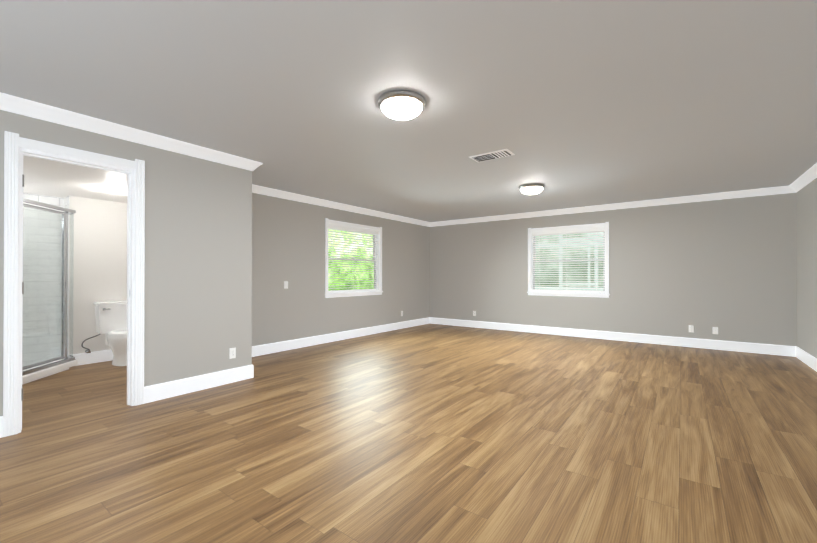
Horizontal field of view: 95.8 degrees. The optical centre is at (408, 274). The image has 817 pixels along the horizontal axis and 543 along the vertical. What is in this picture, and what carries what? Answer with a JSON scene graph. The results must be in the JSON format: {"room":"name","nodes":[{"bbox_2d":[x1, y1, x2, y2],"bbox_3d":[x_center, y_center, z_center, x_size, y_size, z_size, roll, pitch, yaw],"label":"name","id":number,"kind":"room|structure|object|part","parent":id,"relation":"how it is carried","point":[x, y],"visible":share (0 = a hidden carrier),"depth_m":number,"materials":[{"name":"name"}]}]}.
{"room":"empty bedroom","nodes":[
{"label":"empty bedroom","id":0,"kind":"room"},
{"bbox_2d":[23,155,126,202],"bbox_3d":[-3.566,-1.155,4.189,2.507,0.270,1.964,0,0,37],"label":"ceiling","id":1,"kind":"structure","parent":0,"point":[45,177],"depth_m":4.06,"materials":[{"name":"white paint"}]},
{"bbox_2d":[106,188,125,192],"bbox_3d":[-3.547,-1.014,4.471,0.190,0.008,0.190,0,0,37],"label":"recessed light","id":2,"kind":"object","parent":1,"relation":"in","point":[115,190],"visible":0.94,"depth_m":4.47,"materials":[{"name":"white"}]},
{"bbox_2d":[69,196,126,354],"bbox_3d":[-4.153,-0.045,5.220,0.150,2.480,0.999,0,0,37],"label":"wall","id":3,"kind":"structure","parent":0,"point":[99,260],"depth_m":4.97,"materials":[{"name":"white paint"}]},
{"bbox_2d":[23,193,68,365],"bbox_3d":[-4.481,0.085,4.240,0.970,2.210,0.965,0,0,37],"label":"shower wall tile","id":4,"kind":"structure","parent":3,"relation":"attached to","point":[58,201],"depth_m":4.75,"materials":[{"name":"white tile"}]},
{"bbox_2d":[72,350,112,365],"bbox_3d":[-4.097,1.119,5.152,0.016,0.150,0.965,0,0,37],"label":"baseboard","id":5,"kind":"structure","parent":3,"relation":"attached to","point":[106,355],"depth_m":4.97,"materials":[{"name":"white"}]},
{"bbox_2d":[0,110,251,416],"bbox_3d":[-2.944,-0.056,2.817,0.120,2.480,3.664,0,0,37],"label":"wall","id":6,"kind":"structure","parent":0,"point":[198,276],"depth_m":3.69,"materials":[{"name":"grey paint"}]},
{"bbox_2d":[0,416,2,437],"bbox_3d":[-3.456,1.106,2.005,0.016,0.150,1.698,0,0,37],"label":"baseboard","id":7,"kind":"structure","parent":6,"relation":"attached to","point":[1,418],"depth_m":2.68,"materials":[{"name":"white wood"}]},
{"bbox_2d":[3,131,144,436],"bbox_3d":[-2.744,0.070,3.082,0.157,2.230,0.874,0,0,37],"label":"door frame","id":8,"kind":"structure","parent":6,"relation":"attached to","point":[16,147],"depth_m":2.81,"materials":[{"name":"white painted wood"}]},
{"bbox_2d":[0,92,262,170],"bbox_3d":[-2.810,-1.247,2.831,0.084,0.098,3.658,0,0,37],"label":"crown molding","id":9,"kind":"structure","parent":6,"relation":"attached to","point":[22,106],"depth_m":3.19,"materials":[{"name":"white wood"}]},
{"bbox_2d":[144,364,253,403],"bbox_3d":[-2.111,1.114,3.823,0.016,0.150,1.078,0,0,37],"label":"baseboard","id":10,"kind":"structure","parent":6,"relation":"attached to","point":[157,392],"depth_m":3.75,"materials":[{"name":"white wood"}]},
{"bbox_2d":[229,347,235,358],"bbox_3d":[-1.937,0.870,4.066,0.008,0.115,0.070,0,0,37],"label":"outlet","id":11,"kind":"object","parent":6,"relation":"attached to","point":[232,352],"visible":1,"depth_m":4.06,"materials":[{"name":"white plastic"}]},
{"bbox_2d":[252,193,429,345],"bbox_3d":[-1.105,-0.038,7.053,0.150,2.480,5.576,0,0,37],"label":"wall","id":12,"kind":"structure","parent":0,"point":[288,240],"depth_m":6.25,"materials":[{"name":"grey paint"}]},
{"bbox_2d":[284,281,287,288],"bbox_3d":[-1.923,0.167,5.809,0.014,0.115,0.070,0,0,37],"label":"light switch","id":13,"kind":"object","parent":12,"relation":"attached to","point":[285,284],"visible":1,"depth_m":5.80,"materials":[{"name":"white plastic"}]},
{"bbox_2d":[252,317,431,356],"bbox_3d":[-1.056,1.127,6.975,0.016,0.150,5.276,0,0,37],"label":"baseboard","id":14,"kind":"structure","parent":12,"relation":"attached to","point":[258,350],"depth_m":6.51,"materials":[{"name":"white wood"}]},
{"bbox_2d":[252,184,431,226],"bbox_3d":[-1.046,-1.229,6.941,0.084,0.098,5.216,0,0,37],"label":"crown molding","id":15,"kind":"structure","parent":12,"relation":"attached to","point":[257,189],"depth_m":6.47,"materials":[{"name":"white wood"}]},
{"bbox_2d":[325,218,382,297],"bbox_3d":[-1.056,-0.280,7.092,0.184,1.395,1.527,0,0,37],"label":"window","id":16,"kind":"structure","parent":12,"relation":"in","point":[375,232],"depth_m":7.08,"materials":[{"name":"white plastic"}]},
{"bbox_2d":[0,323,816,542],"bbox_3d":[-0.294,1.220,4.151,8.400,0.060,9.270,0,0,37],"label":"floor","id":17,"kind":"structure","parent":0,"point":[432,433],"depth_m":2.49,"materials":[{"name":"brown wood"}]},
{"bbox_2d":[22,198,77,384],"bbox_3d":[-4.442,0.185,4.245,1.005,2.010,1.000,0,0,37],"label":"shower","id":18,"kind":"object","parent":17,"relation":"on","point":[37,370],"visible":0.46,"depth_m":4.35,"materials":[{"name":"glass"}]},
{"bbox_2d":[81,301,126,365],"bbox_3d":[-3.841,0.782,4.874,0.719,0.822,0.602,0,0,37],"label":"toilet","id":19,"kind":"object","parent":17,"relation":"on","point":[111,320],"visible":0.77,"depth_m":4.89,"materials":[{"name":"white ceramic"}]},
{"bbox_3d":[-4.004,0.582,5.076,0.214,0.419,0.472,0,0,37],"label":"tank","id":20,"kind":"part","parent":19,"relation":"part of","materials":[{"name":"white ceramic"}]},
{"bbox_2d":[0,0,816,221],"bbox_3d":[-0.294,-1.320,4.161,8.400,0.060,9.270,0,0,37],"label":"ceiling","id":21,"kind":"structure","parent":0,"point":[574,103],"depth_m":2.58,"materials":[{"name":"grey paint"}]},
{"bbox_2d":[378,90,425,119],"bbox_3d":[-0.051,-1.238,2.768,0.358,0.115,0.358,0,0,37],"label":"ceiling light","id":22,"kind":"object","parent":21,"relation":"attached to","point":[401,104],"visible":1,"depth_m":2.67,"materials":[{"name":"white glass"}]},
{"bbox_2d":[469,149,514,161],"bbox_3d":[0.903,-1.283,4.015,0.440,0.015,0.235,0,0,37],"label":"ceiling vent","id":23,"kind":"object","parent":21,"relation":"in","point":[493,155],"visible":0.98,"depth_m":3.99,"materials":[{"name":"white metal"}]},
{"bbox_2d":[519,183,544,194],"bbox_3d":[1.795,-1.227,5.383,0.358,0.115,0.358,0,0,37],"label":"ceiling light","id":24,"kind":"object","parent":21,"relation":"attached to","point":[532,188],"visible":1,"depth_m":5.27,"materials":[{"name":"white glass"}]},
{"bbox_2d":[430,193,796,345],"bbox_3d":[3.182,-0.037,7.256,6.500,2.480,0.150,0,0,37],"label":"wall","id":25,"kind":"structure","parent":0,"point":[727,268],"depth_m":6.33,"materials":[{"name":"grey paint"}]},
{"bbox_2d":[527,222,609,297],"bbox_3d":[3.123,-0.264,7.279,1.516,1.395,0.184,0,0,37],"label":"window","id":26,"kind":"structure","parent":25,"relation":"in","point":[574,229],"depth_m":7.22,"materials":[{"name":"white plastic"}]},
{"bbox_2d":[432,186,787,226],"bbox_3d":[3.008,-1.228,7.245,6.240,0.098,0.084,0,0,37],"label":"crown molding","id":27,"kind":"structure","parent":25,"relation":"attached to","point":[782,189],"depth_m":6.51,"materials":[{"name":"white wood"}]},
{"bbox_2d":[432,317,795,356],"bbox_3d":[3.060,1.128,7.238,6.320,0.150,0.016,0,0,37],"label":"baseboard","id":28,"kind":"structure","parent":25,"relation":"attached to","point":[782,350],"depth_m":6.49,"materials":[{"name":"white wood"}]},
{"bbox_2d":[689,325,693,332],"bbox_3d":[4.649,0.898,6.068,0.070,0.115,0.008,0,0,37],"label":"electrical outlet","id":29,"kind":"object","parent":25,"relation":"attached to","point":[691,328],"visible":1,"depth_m":6.06,"materials":[{"name":"white plastic"}]},
{"bbox_2d":[712,327,717,333],"bbox_3d":[4.893,0.897,5.884,0.070,0.115,0.014,0,0,37],"label":"electrical outlet","id":30,"kind":"object","parent":25,"relation":"attached to","point":[714,330],"visible":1,"depth_m":5.89,"materials":[{"name":"white plastic"}]},
{"bbox_2d":[796,178,816,357],"bbox_3d":[2.977,-0.061,1.642,0.150,2.480,9.120,0,0,37],"label":"wall","id":31,"kind":"structure","parent":0,"point":[806,217],"depth_m":4.89,"materials":[{"name":"grey paint"}]},
{"bbox_2d":[788,163,816,192],"bbox_3d":[2.927,-1.251,1.777,0.084,0.098,8.970,0,0,37],"label":"crown molding","id":32,"kind":"structure","parent":31,"relation":"attached to","point":[811,174],"depth_m":4.84,"materials":[{"name":"white wood"}]},
{"bbox_2d":[796,346,816,371],"bbox_3d":[2.955,1.105,1.747,0.016,0.150,8.970,0,0,37],"label":"baseboard","id":33,"kind":"structure","parent":31,"relation":"attached to","point":[805,357],"depth_m":4.88,"materials":[{"name":"white wood"}]},
{"label":"outside","id":34,"kind":"structure","parent":0,"visible":0},
{"bbox_2d":[535,232,603,287],"bbox_3d":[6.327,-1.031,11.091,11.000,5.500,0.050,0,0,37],"label":"window blind","id":35,"kind":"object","parent":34,"point":[540,280],"depth_m":11.94,"materials":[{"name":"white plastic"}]},
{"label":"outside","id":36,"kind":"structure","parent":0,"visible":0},
{"bbox_2d":[328,229,373,289],"bbox_3d":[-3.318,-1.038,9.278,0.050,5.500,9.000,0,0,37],"label":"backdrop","id":37,"kind":"structure","parent":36,"point":[349,276],"depth_m":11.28,"materials":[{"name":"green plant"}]},
{"bbox_2d":[535,233,603,290],"bbox_3d":[4.454,0.134,8.554,6.000,2.950,3.050,0,0,37],"label":"porch","id":38,"kind":"object","parent":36,"point":[567,288],"depth_m":8.93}
]}

